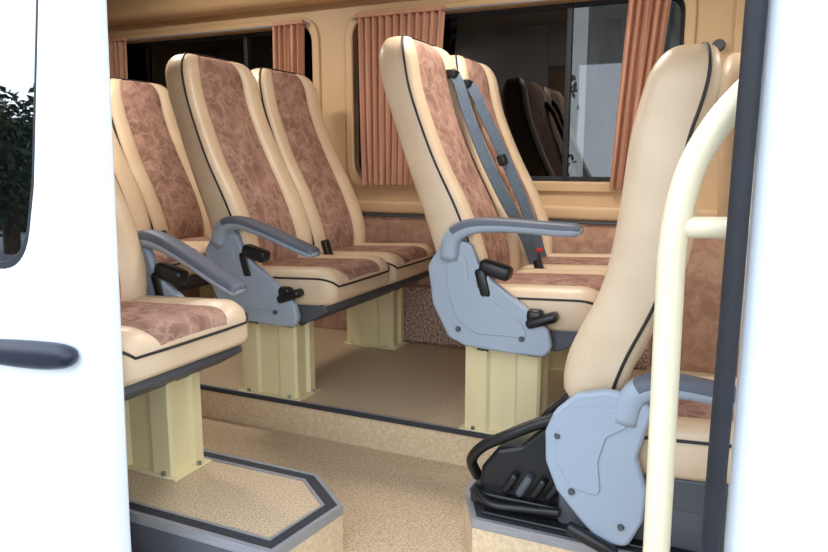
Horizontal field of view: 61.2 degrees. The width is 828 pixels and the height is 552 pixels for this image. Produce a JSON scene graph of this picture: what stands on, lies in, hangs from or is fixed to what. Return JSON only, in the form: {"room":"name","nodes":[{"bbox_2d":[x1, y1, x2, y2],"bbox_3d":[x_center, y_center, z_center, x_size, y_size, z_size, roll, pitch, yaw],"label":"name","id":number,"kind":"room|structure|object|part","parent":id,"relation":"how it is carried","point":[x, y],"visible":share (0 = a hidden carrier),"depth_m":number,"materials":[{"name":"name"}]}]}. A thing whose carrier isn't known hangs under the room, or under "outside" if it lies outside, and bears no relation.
{"room":"vehicle interior","nodes":[
{"label":"vehicle interior","id":0,"kind":"room"},
{"bbox_2d":[0,0,131,551],"bbox_3d":[-1.192,-0.021,1.659,1.353,2.200,0.045,4,10,25],"label":"door skin","id":1,"kind":"structure","parent":0,"point":[64,472],"depth_m":1.42,"materials":[{"name":"white paint"}]},
{"bbox_2d":[0,0,37,268],"bbox_3d":[-1.167,-0.501,1.557,1.118,0.940,0.010,4,10,25],"label":"seal","id":2,"kind":"object","parent":1,"relation":"attached to","point":[13,261],"depth_m":1.42,"materials":[{"name":"black rubber"}]},
{"bbox_2d":[0,0,77,369],"bbox_3d":[-1.176,-0.398,1.554,1.118,1.143,0.058,4,10,25],"label":"sliding door","id":3,"kind":"structure","parent":1,"relation":"attached to","point":[17,17],"depth_m":1.42,"materials":[{"name":"white paint"},{"name":"tinted glass"},{"name":"black rubber"}]},
{"bbox_3d":[-0.823,0.162,1.469,0.315,0.066,0.040,4,10,25],"label":"door handle","id":4,"kind":"part","parent":3,"relation":"part of","materials":[{"name":"blue"}]},
{"bbox_2d":[202,415,472,551],"bbox_3d":[-0.515,0.655,2.107,5.800,0.040,0.900,4,10,25],"label":"floor","id":5,"kind":"structure","parent":0,"point":[392,502],"depth_m":2.12,"materials":[{"name":"beige carpet"}]},
{"bbox_2d":[128,461,319,537],"bbox_3d":[-1.725,0.526,2.393,3.350,0.120,0.365,4,10,25],"label":"podium","id":6,"kind":"object","parent":5,"relation":"on","point":[248,500],"visible":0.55,"depth_m":1.79,"materials":[{"name":"beige carpet"}]},
{"bbox_2d":[114,175,247,481],"bbox_3d":[-0.842,-0.070,1.827,0.735,1.242,0.509,4,10,25],"label":"seat","id":7,"kind":"object","parent":6,"relation":"on","point":[168,336],"visible":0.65,"depth_m":1.89,"materials":[{"name":"beige leather"}]},
{"bbox_3d":[-1.013,-0.283,1.847,0.380,0.815,0.454,4,10,25],"label":"backrest","id":8,"kind":"part","parent":7,"relation":"part of","materials":[{"name":"beige leather"}]},
{"bbox_3d":[-0.731,0.030,2.038,0.055,0.095,0.050,4,10,25],"label":"recline lever stem","id":9,"kind":"part","parent":7,"relation":"part of","materials":[{"name":"black plastic"}]},
{"bbox_3d":[-0.699,-0.007,2.017,0.101,0.061,0.050,4,10,25],"label":"recline lever","id":10,"kind":"part","parent":7,"relation":"part of","materials":[{"name":"black plastic"}]},
{"bbox_2d":[120,295,247,386],"bbox_3d":[-0.732,0.149,1.786,0.455,0.148,0.444,4,10,25],"label":"seat cushion","id":11,"kind":"object","parent":7,"relation":"on","point":[165,338],"depth_m":1.69,"materials":[{"name":"beige leather"}]},
{"bbox_2d":[129,456,324,540],"bbox_3d":[-1.743,0.464,2.391,3.312,0.004,0.293,4,10,25],"label":"platform inlay strip","id":12,"kind":"object","parent":6,"relation":"on","point":[306,483],"visible":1,"depth_m":1.73,"materials":[{"name":"metal"}]},
{"bbox_2d":[129,451,336,548],"bbox_3d":[-1.729,0.465,2.385,3.342,0.003,0.349,4,10,25],"label":"insert","id":13,"kind":"object","parent":6,"relation":"on","point":[329,503],"visible":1,"depth_m":1.70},
{"bbox_2d":[129,449,342,551],"bbox_3d":[-1.723,0.475,2.384,3.354,0.024,0.373,4,10,25],"label":"platform edge trim","id":14,"kind":"object","parent":6,"relation":"attached to","point":[235,545],"visible":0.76,"depth_m":1.64,"materials":[{"name":"metal"}]},
{"bbox_2d":[289,515,342,551],"bbox_3d":[-1.724,0.527,2.392,3.353,0.118,0.371,4,10,25],"label":"riser","id":15,"kind":"object","parent":5,"relation":"on","point":[329,538],"visible":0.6,"depth_m":1.70,"materials":[{"name":"beige carpet"}]},
{"bbox_2d":[200,389,499,468],"bbox_3d":[-1.335,0.439,2.926,3.600,0.118,0.001,4,10,25],"label":"riser","id":16,"kind":"object","parent":5,"relation":"on","point":[445,447],"visible":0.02,"depth_m":2.42,"materials":[{"name":"beige carpet"}]},
{"bbox_3d":[1.185,0.676,1.489,2.200,0.120,0.515,4,10,25],"label":"podium","id":17,"kind":"object","parent":5,"relation":"on","visible":0},
{"bbox_2d":[465,469,630,551],"bbox_3d":[1.183,0.625,1.480,2.204,0.024,0.519,4,10,25],"label":"platform edge trim","id":18,"kind":"object","parent":17,"relation":"attached to","point":[545,538],"visible":0.57,"depth_m":1.63,"materials":[{"name":"metal"}]},
{"bbox_2d":[470,479,642,551],"bbox_3d":[1.191,0.615,1.481,2.192,0.003,0.507,4,10,25],"label":"insert","id":19,"kind":"object","parent":17,"relation":"on","point":[479,507],"visible":0.38,"depth_m":1.65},
{"bbox_2d":[466,42,736,551],"bbox_3d":[0.574,0.042,1.642,0.857,1.102,0.505,4,10,25],"label":"seat","id":20,"kind":"object","parent":17,"relation":"on","point":[577,469],"visible":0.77,"depth_m":1.51,"materials":[{"name":"beige leather"}]},
{"bbox_3d":[0.235,0.419,1.703,0.248,0.228,0.060,7,12,37],"label":"release lever","id":21,"kind":"part","parent":20,"relation":"part of","materials":[{"name":"black plastic"}]},
{"bbox_3d":[0.484,0.568,1.601,0.740,0.033,0.045,4,10,25],"label":"slide rail","id":22,"kind":"part","parent":20,"relation":"part of","materials":[{"name":"black plastic"}]},
{"bbox_3d":[0.580,0.568,1.738,0.720,0.012,0.430,4,10,25],"label":"floor plate","id":23,"kind":"part","parent":20,"relation":"part of","materials":[{"name":"black plastic"}]},
{"bbox_3d":[0.393,0.585,1.550,0.116,0.062,0.026,4,10,25],"label":"lever handle","id":24,"kind":"part","parent":20,"relation":"part of","materials":[{"name":"black plastic"}]},
{"bbox_3d":[0.637,0.520,1.698,0.490,0.100,0.380,4,10,25],"label":"support frame","id":25,"kind":"part","parent":20,"relation":"part of","materials":[{"name":"grey plastic"}]},
{"bbox_3d":[0.548,-0.115,1.657,0.301,0.785,0.446,4,10,25],"label":"backrest","id":26,"kind":"part","parent":20,"relation":"part of","materials":[{"name":"beige leather"}]},
{"bbox_2d":[639,376,736,484],"bbox_3d":[0.754,0.351,1.637,0.470,0.148,0.430,4,10,25],"label":"seat cushion","id":27,"kind":"object","parent":20,"relation":"on","point":[694,418],"depth_m":1.49,"materials":[{"name":"beige leather"}]},
{"bbox_2d":[130,327,736,551],"bbox_3d":[-0.298,0.500,2.554,5.800,0.120,1.873,4,10,25],"label":"floor","id":28,"kind":"structure","parent":0,"point":[424,382],"depth_m":2.68,"materials":[{"name":"beige carpet"}]},
{"bbox_2d":[110,77,217,298],"bbox_3d":[-1.216,-0.301,3.220,0.735,1.242,0.965,4,10,25],"label":"seat","id":29,"kind":"object","parent":28,"relation":"on","point":[153,173],"visible":0.16,"depth_m":3.39,"materials":[{"name":"beige"}]},
{"bbox_3d":[-1.463,-0.487,3.077,0.380,0.815,0.454,4,10,25],"label":"backrest","id":30,"kind":"part","parent":29,"relation":"part of","materials":[{"name":"beige leather"}]},
{"bbox_3d":[-1.273,-0.553,3.479,0.380,0.815,0.454,4,10,25],"label":"backrest","id":31,"kind":"part","parent":29,"relation":"part of","materials":[{"name":"brown fabric"}]},
{"bbox_2d":[153,244,205,275],"bbox_3d":[-1.182,-0.054,3.016,0.455,0.148,0.444,4,10,25],"label":"seat cushion","id":32,"kind":"object","parent":29,"relation":"on","point":[160,257],"depth_m":2.92,"materials":[{"name":"beige leather"}]},
{"bbox_2d":[179,236,210,246],"bbox_3d":[-0.992,-0.121,3.418,0.455,0.148,0.444,4,10,25],"label":"seat cushion","id":33,"kind":"object","parent":29,"relation":"on","point":[204,240],"depth_m":3.36,"materials":[{"name":"beige leather"}]},
{"bbox_2d":[165,53,434,400],"bbox_3d":[-0.418,-0.240,2.853,0.735,1.242,0.965,4,10,25],"label":"seat","id":34,"kind":"object","parent":28,"relation":"on","point":[284,213],"visible":0.97,"depth_m":2.63,"materials":[{"name":"beige fabric"}]},
{"bbox_3d":[-0.666,-0.426,2.710,0.380,0.815,0.454,4,10,25],"label":"backrest","id":35,"kind":"part","parent":34,"relation":"part of","materials":[{"name":"brown fabric"}]},
{"bbox_3d":[-0.585,-0.042,2.474,0.055,0.095,0.050,4,10,25],"label":"recline lever stem","id":36,"kind":"part","parent":34,"relation":"part of","materials":[{"name":"black plastic"}]},
{"bbox_3d":[-0.554,-0.079,2.453,0.101,0.061,0.050,4,10,25],"label":"recline lever","id":37,"kind":"part","parent":34,"relation":"part of","materials":[{"name":"black plastic"}]},
{"bbox_3d":[-0.443,0.056,2.417,0.050,0.040,0.040,4,10,25],"label":"slide knob","id":38,"kind":"part","parent":34,"relation":"part of","materials":[{"name":"black plastic"}]},
{"bbox_3d":[-0.424,0.068,2.405,0.092,0.054,0.050,4,10,25],"label":"slide knob","id":39,"kind":"part","parent":34,"relation":"part of","materials":[{"name":"black plastic"}]},
{"bbox_3d":[-0.475,-0.492,3.113,0.380,0.815,0.454,4,10,25],"label":"backrest","id":40,"kind":"part","parent":34,"relation":"part of","materials":[{"name":"brown fabric"}]},
{"bbox_2d":[259,255,388,305],"bbox_3d":[-0.385,0.007,2.649,0.455,0.148,0.444,4,10,25],"label":"seat cushion","id":41,"kind":"object","parent":34,"relation":"on","point":[323,280],"depth_m":2.48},
{"bbox_2d":[320,243,433,284],"bbox_3d":[-0.194,-0.060,3.051,0.455,0.148,0.444,4,10,25],"label":"seat cushion","id":42,"kind":"object","parent":34,"relation":"on","point":[408,263],"depth_m":2.94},
{"bbox_2d":[200,385,490,438],"bbox_3d":[-1.337,0.385,2.913,3.600,0.014,0.008,4,10,25],"label":"insert","id":43,"kind":"object","parent":28,"relation":"on","point":[225,391],"visible":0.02,"depth_m":2.39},
{"bbox_2d":[200,384,493,434],"bbox_3d":[-1.334,0.381,2.919,3.600,0.014,0.008,4,10,25],"label":"floor edge trim","id":44,"kind":"object","parent":28,"relation":"attached to","point":[200,384],"visible":0.02,"depth_m":2.39,"materials":[{"name":"rubber"}]},
{"bbox_2d":[379,35,610,433],"bbox_3d":[0.379,-0.179,2.486,0.735,1.242,0.965,4,10,25],"label":"seat","id":45,"kind":"object","parent":28,"relation":"on","point":[518,307],"visible":0.9,"depth_m":2.16,"materials":[{"name":"beige"}]},
{"bbox_3d":[0.132,-0.365,2.343,0.380,0.815,0.454,4,10,25],"label":"backrest","id":46,"kind":"part","parent":45,"relation":"part of","materials":[{"name":"beige leather"}]},
{"bbox_3d":[0.212,0.019,2.107,0.055,0.095,0.050,4,10,25],"label":"recline lever stem","id":47,"kind":"part","parent":45,"relation":"part of","materials":[{"name":"black plastic"}]},
{"bbox_3d":[0.244,-0.018,2.086,0.101,0.061,0.050,4,10,25],"label":"recline lever","id":48,"kind":"part","parent":45,"relation":"part of","materials":[{"name":"black plastic"}]},
{"bbox_3d":[0.322,-0.432,2.746,0.380,0.815,0.454,4,10,25],"label":"backrest","id":49,"kind":"part","parent":45,"relation":"part of","materials":[{"name":"brown fabric"}]},
{"bbox_3d":[0.355,0.117,2.050,0.050,0.040,0.040,4,10,25],"label":"slide knob","id":50,"kind":"part","parent":45,"relation":"part of","materials":[{"name":"black plastic"}]},
{"bbox_3d":[0.373,0.129,2.038,0.092,0.054,0.050,4,10,25],"label":"slide knob","id":51,"kind":"part","parent":45,"relation":"part of","materials":[{"name":"black plastic"}]},
{"bbox_2d":[495,268,606,331],"bbox_3d":[0.413,0.067,2.282,0.455,0.148,0.444,4,10,25],"label":"seat cushion","id":52,"kind":"object","parent":45,"relation":"on","point":[569,293],"depth_m":2.07,"materials":[{"name":"beige leather"}]},
{"bbox_2d":[522,253,610,269],"bbox_3d":[0.603,0.001,2.684,0.455,0.148,0.444,4,10,25],"label":"seat cushion","id":53,"kind":"object","parent":45,"relation":"on","point":[553,260],"depth_m":2.60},
{"bbox_2d":[717,52,747,345],"bbox_3d":[1.142,-0.035,1.937,0.604,1.137,0.459,4,10,25],"label":"seat","id":54,"kind":"object","parent":28,"relation":"on","point":[731,66],"visible":0.07,"depth_m":1.82,"materials":[{"name":"beige fabric"}]},
{"bbox_2d":[179,39,739,375],"bbox_3d":[0.077,-0.334,3.230,5.800,1.304,0.140,4,10,25],"label":"wall","id":55,"kind":"structure","parent":0,"point":[703,283],"depth_m":2.94,"materials":[{"name":"brown carpet"}]},
{"bbox_2d":[108,19,307,78],"bbox_3d":[-1.145,-0.892,3.706,1.390,0.780,0.040,4,10,25],"label":"window curtains","id":56,"kind":"object","parent":55,"relation":"attached to","point":[288,36],"visible":0.22,"depth_m":3.44,"materials":[{"name":"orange curtain fabric"}]},
{"bbox_3d":[-1.143,-1.263,3.651,1.390,0.010,0.010,4,10,25],"label":"curtain rail","id":57,"kind":"part","parent":56,"relation":"part of","materials":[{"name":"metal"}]},
{"bbox_2d":[108,17,320,107],"bbox_3d":[-1.129,-0.898,3.740,1.490,0.820,0.030,4,10,25],"label":"trim","id":58,"kind":"structure","parent":55,"relation":"attached to","point":[311,26],"depth_m":3.52,"materials":[{"name":"beige plastic"}]},
{"bbox_2d":[108,0,736,208],"bbox_3d":[0.104,-0.860,3.203,5.800,1.250,0.070,4,10,25],"label":"panel","id":59,"kind":"object","parent":55,"relation":"attached to","point":[715,20],"visible":0.16,"depth_m":3.35,"materials":[{"name":"beige plastic"}]},
{"bbox_2d":[127,28,309,47],"bbox_3d":[-1.108,-0.908,3.785,1.420,0.745,0.020,4,10,25],"label":"rubber gasket","id":60,"kind":"object","parent":59,"relation":"attached to","point":[263,33],"visible":0.1,"depth_m":3.73,"materials":[{"name":"black rubber"}]},
{"bbox_2d":[127,38,243,87],"bbox_3d":[-1.306,-0.923,3.877,0.973,0.735,0.003,4,10,25],"label":"glass","id":61,"kind":"object","parent":60,"relation":"attached to","point":[148,63],"visible":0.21,"depth_m":3.86,"materials":[{"name":"black glass"}]},
{"bbox_2d":[248,32,312,82],"bbox_3d":[-0.667,-0.875,3.583,0.437,0.735,0.003,4,10,25],"label":"glass pane","id":62,"kind":"object","parent":60,"relation":"attached to","point":[260,47],"visible":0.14,"depth_m":3.58,"materials":[{"name":"glass"}]},
{"bbox_2d":[243,33,249,69],"bbox_3d":[-0.867,-0.889,3.671,0.024,0.735,0.025,4,10,25],"label":"divider","id":63,"kind":"object","parent":59,"relation":"attached to","point":[245,38],"visible":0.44,"depth_m":3.61,"materials":[{"name":"black metal"}]},
{"bbox_2d":[358,0,685,181],"bbox_3d":[0.401,-0.793,3.090,1.480,0.745,0.020,4,10,25],"label":"rubber gasket","id":64,"kind":"object","parent":59,"relation":"attached to","point":[681,3],"visible":0.21,"depth_m":2.99,"materials":[{"name":"rubber"}]},
{"bbox_2d":[443,9,566,175],"bbox_3d":[0.195,-0.809,3.187,1.014,0.735,0.003,4,10,25],"label":"glass","id":65,"kind":"object","parent":64,"relation":"attached to","point":[525,52],"visible":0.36,"depth_m":3.05,"materials":[{"name":"black glass"}]},
{"bbox_2d":[568,0,680,176],"bbox_3d":[0.861,-0.758,2.880,0.456,0.735,0.003,4,10,25],"label":"glass pane","id":66,"kind":"object","parent":64,"relation":"attached to","point":[598,31],"visible":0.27,"depth_m":2.92,"materials":[{"name":"clear glass"}]},
{"bbox_2d":[561,2,573,180],"bbox_3d":[0.653,-0.773,2.972,0.024,0.735,0.025,4,10,25],"label":"divider","id":67,"kind":"object","parent":59,"relation":"attached to","point":[570,10],"visible":0.87,"depth_m":2.96,"materials":[{"name":"black rubber"}]},
{"bbox_3d":[0.093,0.015,3.322,5.800,0.585,0.065,4,10,25],"label":"panel","id":68,"kind":"part","parent":55,"relation":"part of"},
{"bbox_2d":[362,212,616,224],"bbox_3d":[0.084,-0.278,3.255,5.800,0.015,0.045,4,10,25],"label":"groove","id":69,"kind":"object","parent":55,"relation":"on","point":[363,213],"visible":0.02,"depth_m":3.00,"materials":[{"name":"grey plastic"}]},
{"bbox_2d":[351,0,671,188],"bbox_3d":[0.364,-0.777,3.012,1.450,0.780,0.040,4,10,25],"label":"window curtains","id":70,"kind":"object","parent":55,"relation":"attached to","point":[383,159],"visible":0.66,"depth_m":3.12,"materials":[{"name":"fabric fabric"}]},
{"bbox_3d":[0.366,-1.148,2.956,1.450,0.010,0.010,4,10,25],"label":"curtain rail","id":71,"kind":"part","parent":70,"relation":"part of","materials":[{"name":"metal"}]},
{"bbox_2d":[345,0,696,192],"bbox_3d":[0.380,-0.783,3.046,1.550,0.820,0.030,4,10,25],"label":"trim","id":72,"kind":"structure","parent":55,"relation":"attached to","point":[690,5],"depth_m":3.08,"materials":[{"name":"beige plastic"}]},
{"bbox_3d":[0.404,0.206,3.131,1.250,0.270,0.080,4,10,25],"label":"carpet kick panel","id":73,"kind":"part","parent":55,"relation":"part of","materials":[{"name":"brown carpet"}]},
{"bbox_2d":[358,200,716,221],"bbox_3d":[0.082,-0.314,3.245,5.800,0.060,0.055,4,10,25],"label":"ledge","id":74,"kind":"object","parent":55,"relation":"attached to","point":[562,212],"visible":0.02,"depth_m":2.97,"materials":[{"name":"beige plastic"}]},
{"bbox_2d":[733,0,744,52],"bbox_3d":[1.798,-0.675,2.394,1.310,0.820,0.030,4,10,25],"label":"trim","id":75,"kind":"structure","parent":55,"relation":"attached to","point":[740,4],"depth_m":2.61,"materials":[{"name":"beige plastic"}]},
{"bbox_2d":[723,0,827,551],"bbox_3d":[0.536,0.045,0.954,0.158,2.300,0.175,4,10,25],"label":"b-pillar","id":76,"kind":"structure","parent":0,"point":[777,501],"depth_m":0.89,"materials":[{"name":"white metal"}]},
{"bbox_2d":[700,0,767,551],"bbox_3d":[0.428,0.017,0.941,0.040,1.560,0.028,4,10,25],"label":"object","id":77,"kind":"object","parent":76,"relation":"attached to","point":[755,11],"visible":1,"depth_m":0.93,"materials":[{"name":"black rubber"}]},
{"bbox_3d":[-0.113,0.963,1.437,1.330,0.430,0.110,4,10,25],"label":"sill","id":78,"kind":"structure","parent":0,"visible":0},
{"bbox_2d":[643,79,749,551],"bbox_3d":[0.418,0.249,1.040,0.164,1.109,0.070,4,10,25],"label":"grab rail","id":79,"kind":"object","parent":78,"relation":"on","point":[679,224],"visible":0.72,"depth_m":1.01,"materials":[{"name":"white metal"}]},
{"bbox_3d":[-0.312,-1.330,2.220,5.800,0.040,2.000,4,10,25],"label":"headliner","id":80,"kind":"object","parent":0,"visible":0},
{"bbox_2d":[107,0,351,26],"bbox_3d":[0.064,-1.354,3.034,5.800,0.220,0.160,4,10,25],"label":"cove","id":81,"kind":"object","parent":80,"relation":"attached to","point":[119,12],"depth_m":3.56,"materials":[{"name":"beige plastic"}]}
]}

